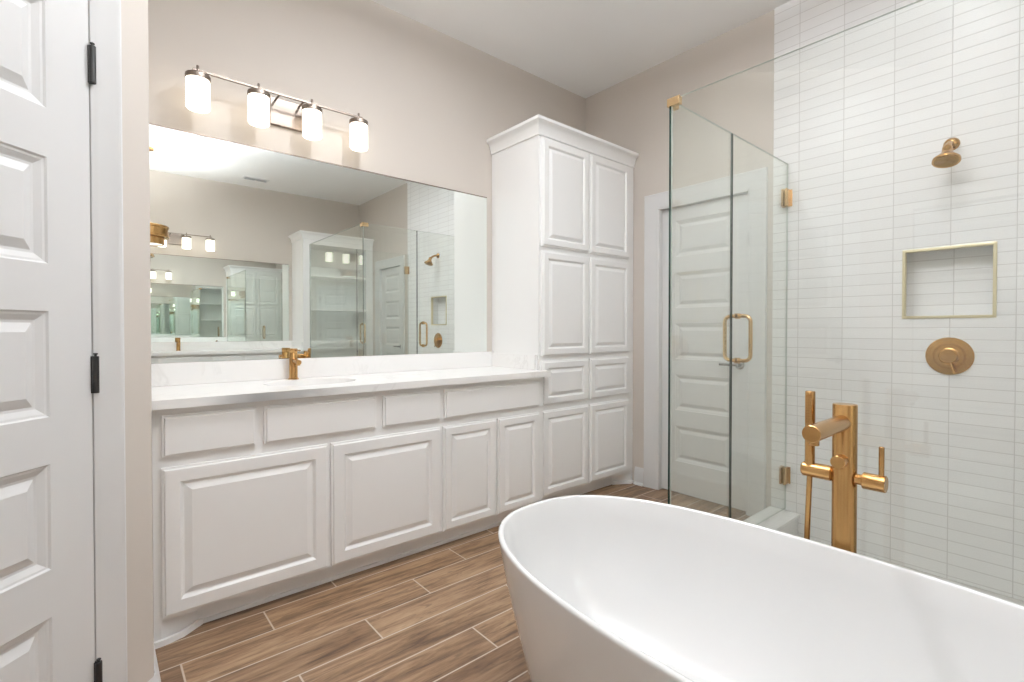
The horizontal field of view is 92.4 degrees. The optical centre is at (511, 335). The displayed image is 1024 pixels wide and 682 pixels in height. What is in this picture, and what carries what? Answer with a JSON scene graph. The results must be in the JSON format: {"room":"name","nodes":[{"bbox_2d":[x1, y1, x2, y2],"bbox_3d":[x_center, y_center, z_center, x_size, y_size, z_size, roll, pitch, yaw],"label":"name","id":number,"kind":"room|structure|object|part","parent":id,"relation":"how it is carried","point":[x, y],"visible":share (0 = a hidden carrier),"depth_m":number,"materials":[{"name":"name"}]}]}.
{"room":"bathroom","nodes":[
{"label":"bathroom","id":0,"kind":"room"},
{"bbox_2d":[121,0,153,681],"bbox_3d":[-1.448,-0.401,1.735,0.215,3.100,1.158,-1,1,-40],"label":"wall","id":1,"kind":"structure","parent":0,"point":[134,13],"depth_m":1.41,"materials":[{"name":"beige paint"}]},
{"bbox_2d":[148,646,160,681],"bbox_3d":[-1.151,1.086,1.574,0.085,0.130,0.442,0,1,-30],"label":"baseboard","id":2,"kind":"structure","parent":1,"relation":"attached to","point":[156,678],"depth_m":1.50,"materials":[{"name":"white paint"}]},
{"bbox_2d":[148,0,585,363],"bbox_3d":[-0.562,-0.419,3.209,3.245,3.100,0.140,-1,1,-40],"label":"wall","id":3,"kind":"structure","parent":0,"point":[431,101],"depth_m":2.82,"materials":[{"name":"beige paint"}]},
{"bbox_2d":[185,65,367,151],"bbox_3d":[-1.157,-1.134,2.500,0.859,0.198,0.156,-1,1,-40],"label":"vanity light","id":4,"kind":"object","parent":3,"relation":"attached to","point":[265,110],"visible":1,"depth_m":2.51,"materials":[{"name":"white glass"}]},
{"bbox_3d":[-1.428,-1.099,2.233,0.095,0.136,0.095,-1,1,-40],"label":"lamp shade","id":5,"kind":"part","parent":4,"relation":"part of","materials":[{"name":"white glass"}]},
{"bbox_3d":[-1.236,-1.101,2.397,0.095,0.136,0.095,-1,1,-40],"label":"lamp shade","id":6,"kind":"part","parent":4,"relation":"part of","materials":[{"name":"white glass"}]},
{"bbox_3d":[-1.043,-1.103,2.561,0.095,0.136,0.095,-1,1,-40],"label":"lamp shade","id":7,"kind":"part","parent":4,"relation":"part of","materials":[{"name":"white glass"}]},
{"bbox_3d":[-0.850,-1.105,2.725,0.095,0.136,0.095,-1,1,-40],"label":"lamp shade","id":8,"kind":"part","parent":4,"relation":"part of","materials":[{"name":"white glass"}]},
{"bbox_2d":[149,123,486,362],"bbox_3d":[-0.921,-0.423,2.806,1.951,1.078,0.008,-1,1,-40],"label":"vanity mirror","id":9,"kind":"object","parent":3,"relation":"attached to","point":[257,253],"visible":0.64,"depth_m":2.62,"materials":[{"name":"silver mirror"}]},
{"bbox_2d":[151,352,493,386],"bbox_3d":[-0.897,0.169,2.820,1.996,0.102,0.024,-1,1,-40],"label":"backsplash","id":10,"kind":"structure","parent":3,"relation":"attached to","point":[187,373],"depth_m":2.63,"materials":[{"name":"white stone"}]},
{"bbox_2d":[371,0,790,98],"bbox_3d":[0.493,-1.992,0.966,4.835,0.100,5.015,-1,1,-40],"label":"ceiling","id":11,"kind":"structure","parent":0,"point":[584,48],"depth_m":3.13,"materials":[{"name":"paint"}]},
{"bbox_2d":[155,483,1023,681],"bbox_3d":[0.493,1.208,1.006,4.835,0.100,5.015,-1,1,-40],"label":"floor","id":12,"kind":"structure","parent":0,"point":[444,612],"depth_m":1.92,"materials":[{"name":"brown wood"}]},
{"bbox_2d":[152,377,541,648],"bbox_3d":[-0.725,0.697,2.633,1.980,0.881,0.539,-1,1,-40],"label":"vanity cabinet","id":13,"kind":"object","parent":12,"relation":"on","point":[256,503],"visible":0.92,"depth_m":2.18,"materials":[{"name":"white paint"}]},
{"bbox_3d":[-1.170,0.372,1.911,0.317,0.156,0.020,-1,1,-40],"label":"drawer","id":14,"kind":"part","parent":13,"relation":"part of","materials":[{"name":"white paint"}]},
{"bbox_3d":[-1.059,0.765,2.009,0.611,0.557,0.020,-1,1,-40],"label":"door","id":15,"kind":"part","parent":13,"relation":"part of","materials":[{"name":"white paint"}]},
{"bbox_3d":[-0.838,0.368,2.193,0.494,0.156,0.020,-1,1,-40],"label":"drawer","id":16,"kind":"part","parent":13,"relation":"part of","materials":[{"name":"white paint"}]},
{"bbox_2d":[151,352,550,409],"bbox_3d":[-0.711,0.188,2.623,2.025,0.136,0.565,-1,1,-40],"label":"countertop","id":17,"kind":"structure","parent":13,"relation":"on","point":[187,384],"depth_m":2.50,"materials":[{"name":"white stone"}]},
{"bbox_2d":[288,348,301,379],"bbox_3d":[-1.111,0.145,2.520,0.052,0.159,0.119,-1,1,-40],"label":"sink faucet","id":18,"kind":"object","parent":17,"relation":"on","point":[294,362],"visible":1,"depth_m":2.53,"materials":[{"name":"gold metal"}]},
{"bbox_3d":[-1.099,0.132,2.506,0.025,0.034,0.082,-1,1,-40],"label":"spout","id":19,"kind":"part","parent":18,"relation":"part of","materials":[{"name":"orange metal"}]},
{"bbox_3d":[-0.596,0.760,2.403,0.577,0.557,0.020,-1,1,-40],"label":"door","id":20,"kind":"part","parent":13,"relation":"part of","materials":[{"name":"white paint"}]},
{"bbox_3d":[-0.501,0.365,2.478,0.321,0.156,0.020,-1,1,-40],"label":"drawer","id":21,"kind":"part","parent":13,"relation":"part of","materials":[{"name":"white paint"}]},
{"bbox_3d":[-0.228,0.756,2.716,0.357,0.557,0.020,-1,1,-40],"label":"door","id":22,"kind":"part","parent":13,"relation":"part of","materials":[{"name":"white paint"}]},
{"bbox_3d":[-0.094,0.360,2.824,0.689,0.156,0.020,-1,1,-40],"label":"drawer","id":23,"kind":"part","parent":13,"relation":"part of","materials":[{"name":"white paint"}]},
{"bbox_3d":[0.043,0.754,2.946,0.332,0.557,0.020,-1,1,-40],"label":"door","id":24,"kind":"part","parent":13,"relation":"part of","materials":[{"name":"white paint"}]},
{"bbox_2d":[487,114,638,500],"bbox_3d":[0.388,-0.125,3.577,1.038,2.502,0.526,-1,1,-40],"label":"tall cabinet","id":25,"kind":"object","parent":12,"relation":"on","point":[562,194],"visible":0.98,"depth_m":3.33,"materials":[{"name":"white paint"}]},
{"bbox_3d":[0.388,-1.325,3.563,1.038,0.102,0.526,-1,1,-40],"label":"crown moulding","id":26,"kind":"part","parent":25,"relation":"part of","materials":[{"name":"white paint"}]},
{"bbox_3d":[0.360,0.300,3.262,0.441,0.284,0.020,-1,1,-40],"label":"drawer","id":27,"kind":"part","parent":25,"relation":"part of","materials":[{"name":"white paint"}]},
{"bbox_3d":[0.360,-0.916,3.247,0.441,0.684,0.020,-1,1,-40],"label":"door","id":28,"kind":"part","parent":25,"relation":"part of","materials":[{"name":"white paint"}]},
{"bbox_3d":[0.360,-0.208,3.256,0.441,0.671,0.020,-1,1,-40],"label":"door","id":29,"kind":"part","parent":25,"relation":"part of","materials":[{"name":"white paint"}]},
{"bbox_3d":[0.360,0.751,3.267,0.441,0.546,0.020,-1,1,-40],"label":"door","id":30,"kind":"part","parent":25,"relation":"part of","materials":[{"name":"white paint"}]},
{"bbox_3d":[0.712,0.748,3.566,0.449,0.546,0.020,-1,1,-40],"label":"door","id":31,"kind":"part","parent":25,"relation":"part of","materials":[{"name":"white paint"}]},
{"bbox_3d":[0.712,0.296,3.561,0.449,0.284,0.020,-1,1,-40],"label":"drawer","id":32,"kind":"part","parent":25,"relation":"part of","materials":[{"name":"white paint"}]},
{"bbox_3d":[0.712,-0.919,3.546,0.449,0.684,0.020,-1,1,-40],"label":"door","id":33,"kind":"part","parent":25,"relation":"part of","materials":[{"name":"white paint"}]},
{"bbox_3d":[0.712,-0.212,3.555,0.449,0.671,0.020,-1,1,-40],"label":"door","id":34,"kind":"part","parent":25,"relation":"part of","materials":[{"name":"white paint"}]},
{"bbox_2d":[498,495,1023,681],"bbox_3d":[0.587,0.864,1.081,0.782,0.577,1.578,-1,1,-40],"label":"bathtub","id":35,"kind":"object","parent":12,"relation":"on","point":[602,588],"visible":1,"depth_m":1.38,"materials":[{"name":"white ceramic"}]},
{"bbox_2d":[744,506,799,535],"bbox_3d":[1.592,1.111,1.937,1.331,0.130,1.633,-1,1,-40],"label":"shower curb","id":36,"kind":"object","parent":12,"relation":"on","point":[785,521],"visible":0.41,"depth_m":2.80,"materials":[{"name":"white stone"}]},
{"bbox_2d":[667,95,732,517],"bbox_3d":[0.892,0.015,2.265,0.559,2.051,0.057,-1,1,-40],"label":"panel","id":37,"kind":"object","parent":36,"relation":"on","point":[675,102],"visible":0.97,"depth_m":2.11,"materials":[{"name":"clear glass"}]},
{"bbox_2d":[670,0,922,503],"bbox_3d":[1.149,0.026,1.548,0.010,2.047,1.448,-1,1,-40],"label":"screen","id":38,"kind":"object","parent":36,"relation":"on","point":[919,0],"visible":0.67,"depth_m":2.09,"materials":[{"name":"clear glass"}]},
{"bbox_2d":[800,391,887,552],"bbox_3d":[0.852,0.658,1.321,0.310,0.990,0.204,-1,1,-40],"label":"tub filler","id":39,"kind":"object","parent":12,"relation":"on","point":[843,424],"visible":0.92,"depth_m":1.35,"materials":[{"name":"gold metal"}]},
{"bbox_3d":[0.890,0.393,1.431,0.043,0.043,0.081,-1,1,-40],"label":"arm","id":40,"kind":"part","parent":39,"relation":"part of","materials":[{"name":"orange metal"}]},
{"bbox_3d":[0.826,0.246,1.286,0.231,0.052,0.043,-1,1,-40],"label":"spout","id":41,"kind":"part","parent":39,"relation":"part of","materials":[{"name":"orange metal"}]},
{"bbox_3d":[0.901,0.345,1.351,0.033,0.036,0.036,-1,1,-40],"label":"diverter knob","id":42,"kind":"part","parent":39,"relation":"part of","materials":[{"name":"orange metal"}]},
{"bbox_3d":[0.974,0.396,1.333,0.045,0.045,0.069,-1,1,-40],"label":"mixer handle","id":43,"kind":"part","parent":39,"relation":"part of","materials":[{"name":"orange metal"}]},
{"bbox_3d":[0.989,0.338,1.314,0.013,0.081,0.013,-1,1,-40],"label":"lever","id":44,"kind":"part","parent":39,"relation":"part of","materials":[{"name":"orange metal"}]},
{"bbox_2d":[585,10,773,507],"bbox_3d":[2.161,-0.409,2.402,0.140,3.100,4.895,-1,1,-40],"label":"wall","id":45,"kind":"structure","parent":0,"point":[632,114],"depth_m":3.36,"materials":[{"name":"beige paint"}]},
{"bbox_2d":[633,466,643,485],"bbox_3d":[0.958,1.060,3.706,0.028,0.130,0.081,-1,1,-40],"label":"baseboard","id":46,"kind":"structure","parent":45,"relation":"attached to","point":[638,472],"depth_m":3.71,"materials":[{"name":"white paint"}]},
{"bbox_2d":[657,189,749,514],"bbox_3d":[1.330,0.099,3.385,0.142,2.060,0.667,-1,1,-40],"label":"door frame","id":47,"kind":"structure","parent":45,"relation":"attached to","point":[659,334],"depth_m":3.58,"materials":[{"name":"white paint"}]},
{"bbox_2d":[661,193,747,510],"bbox_3d":[1.296,0.105,3.356,0.090,2.032,0.629,-1,1,-40],"label":"door","id":48,"kind":"structure","parent":45,"relation":"in","point":[700,231],"depth_m":3.35,"materials":[{"name":"white paint"}]},
{"bbox_3d":[1.422,0.186,3.182,0.055,0.059,0.145,-1,1,-40],"label":"lever","id":49,"kind":"part","parent":48,"relation":"part of","materials":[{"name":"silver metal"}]},
{"bbox_2d":[644,167,767,515],"bbox_3d":[1.272,0.048,3.335,0.022,2.162,0.873,-1,1,-40],"label":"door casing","id":50,"kind":"structure","parent":45,"relation":"attached to","point":[756,180],"depth_m":3.08,"materials":[{"name":"white paint"}]},
{"bbox_2d":[771,0,1023,600],"bbox_3d":[2.138,-0.395,2.421,0.150,3.130,1.560,-1,1,-40],"label":"wall tile","id":51,"kind":"structure","parent":45,"relation":"attached to","point":[862,113],"depth_m":2.48,"materials":[{"name":"white tile"}]},
{"bbox_2d":[723,134,791,524],"bbox_3d":[1.363,0.008,2.687,0.692,2.039,0.151,-1,1,-40],"label":"shower door","id":52,"kind":"structure","parent":51,"relation":"attached to","point":[786,194],"depth_m":2.86,"materials":[{"name":"clear glass"}]},
{"bbox_3d":[1.150,0.012,2.506,0.031,0.258,0.151,-1,1,-40],"label":"handle","id":53,"kind":"part","parent":52,"relation":"part of","materials":[{"name":"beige metal"}]},
{"bbox_2d":[931,137,960,167],"bbox_3d":[2.031,-0.865,2.287,0.180,0.160,0.104,-1,1,-40],"label":"sprayer","id":54,"kind":"object","parent":51,"relation":"attached to","point":[947,158],"visible":1,"depth_m":2.26,"materials":[{"name":"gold metal"}]},
{"bbox_2d":[902,241,996,318],"bbox_3d":[2.098,-0.258,2.366,0.025,0.345,0.343,-1,1,-40],"label":"shower niche","id":55,"kind":"object","parent":51,"relation":"attached to","point":[904,253],"visible":1,"depth_m":2.34,"materials":[{"name":"gold metal"}]},
{"bbox_2d":[925,337,974,374],"bbox_3d":[2.083,0.096,2.343,0.043,0.179,0.179,-1,1,-40],"label":"shower valve","id":56,"kind":"object","parent":51,"relation":"attached to","point":[949,356],"visible":1,"depth_m":2.34,"materials":[{"name":"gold metal"}]},
{"bbox_3d":[2.079,0.096,2.340,0.034,0.080,0.080,-1,1,-40],"label":"knob","id":57,"kind":"part","parent":56,"relation":"part of","materials":[{"name":"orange metal"}]},
{"bbox_3d":[2.084,0.148,2.323,0.011,0.055,0.027,0,1,-26],"label":"lever","id":58,"kind":"part","parent":56,"relation":"part of","materials":[{"name":"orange metal"}]},
{"bbox_3d":[-1.198,-0.389,0.708,0.897,3.100,0.897,-1,1,-40],"label":"wall","id":59,"kind":"structure","parent":0,"visible":0},
{"bbox_2d":[0,0,102,681],"bbox_3d":[-1.113,0.132,0.925,0.094,2.037,0.721,0,1,6],"label":"door","id":60,"kind":"structure","parent":59,"relation":"in","point":[49,372],"depth_m":1.16,"materials":[{"name":"white paint"}]},
{"bbox_2d":[88,0,127,681],"bbox_3d":[-1.114,0.093,0.919,0.022,2.131,0.880,0,1,5],"label":"door frame","id":61,"kind":"structure","parent":59,"relation":"attached to","point":[104,16],"depth_m":1.31,"materials":[{"name":"white paint"}]}
]}

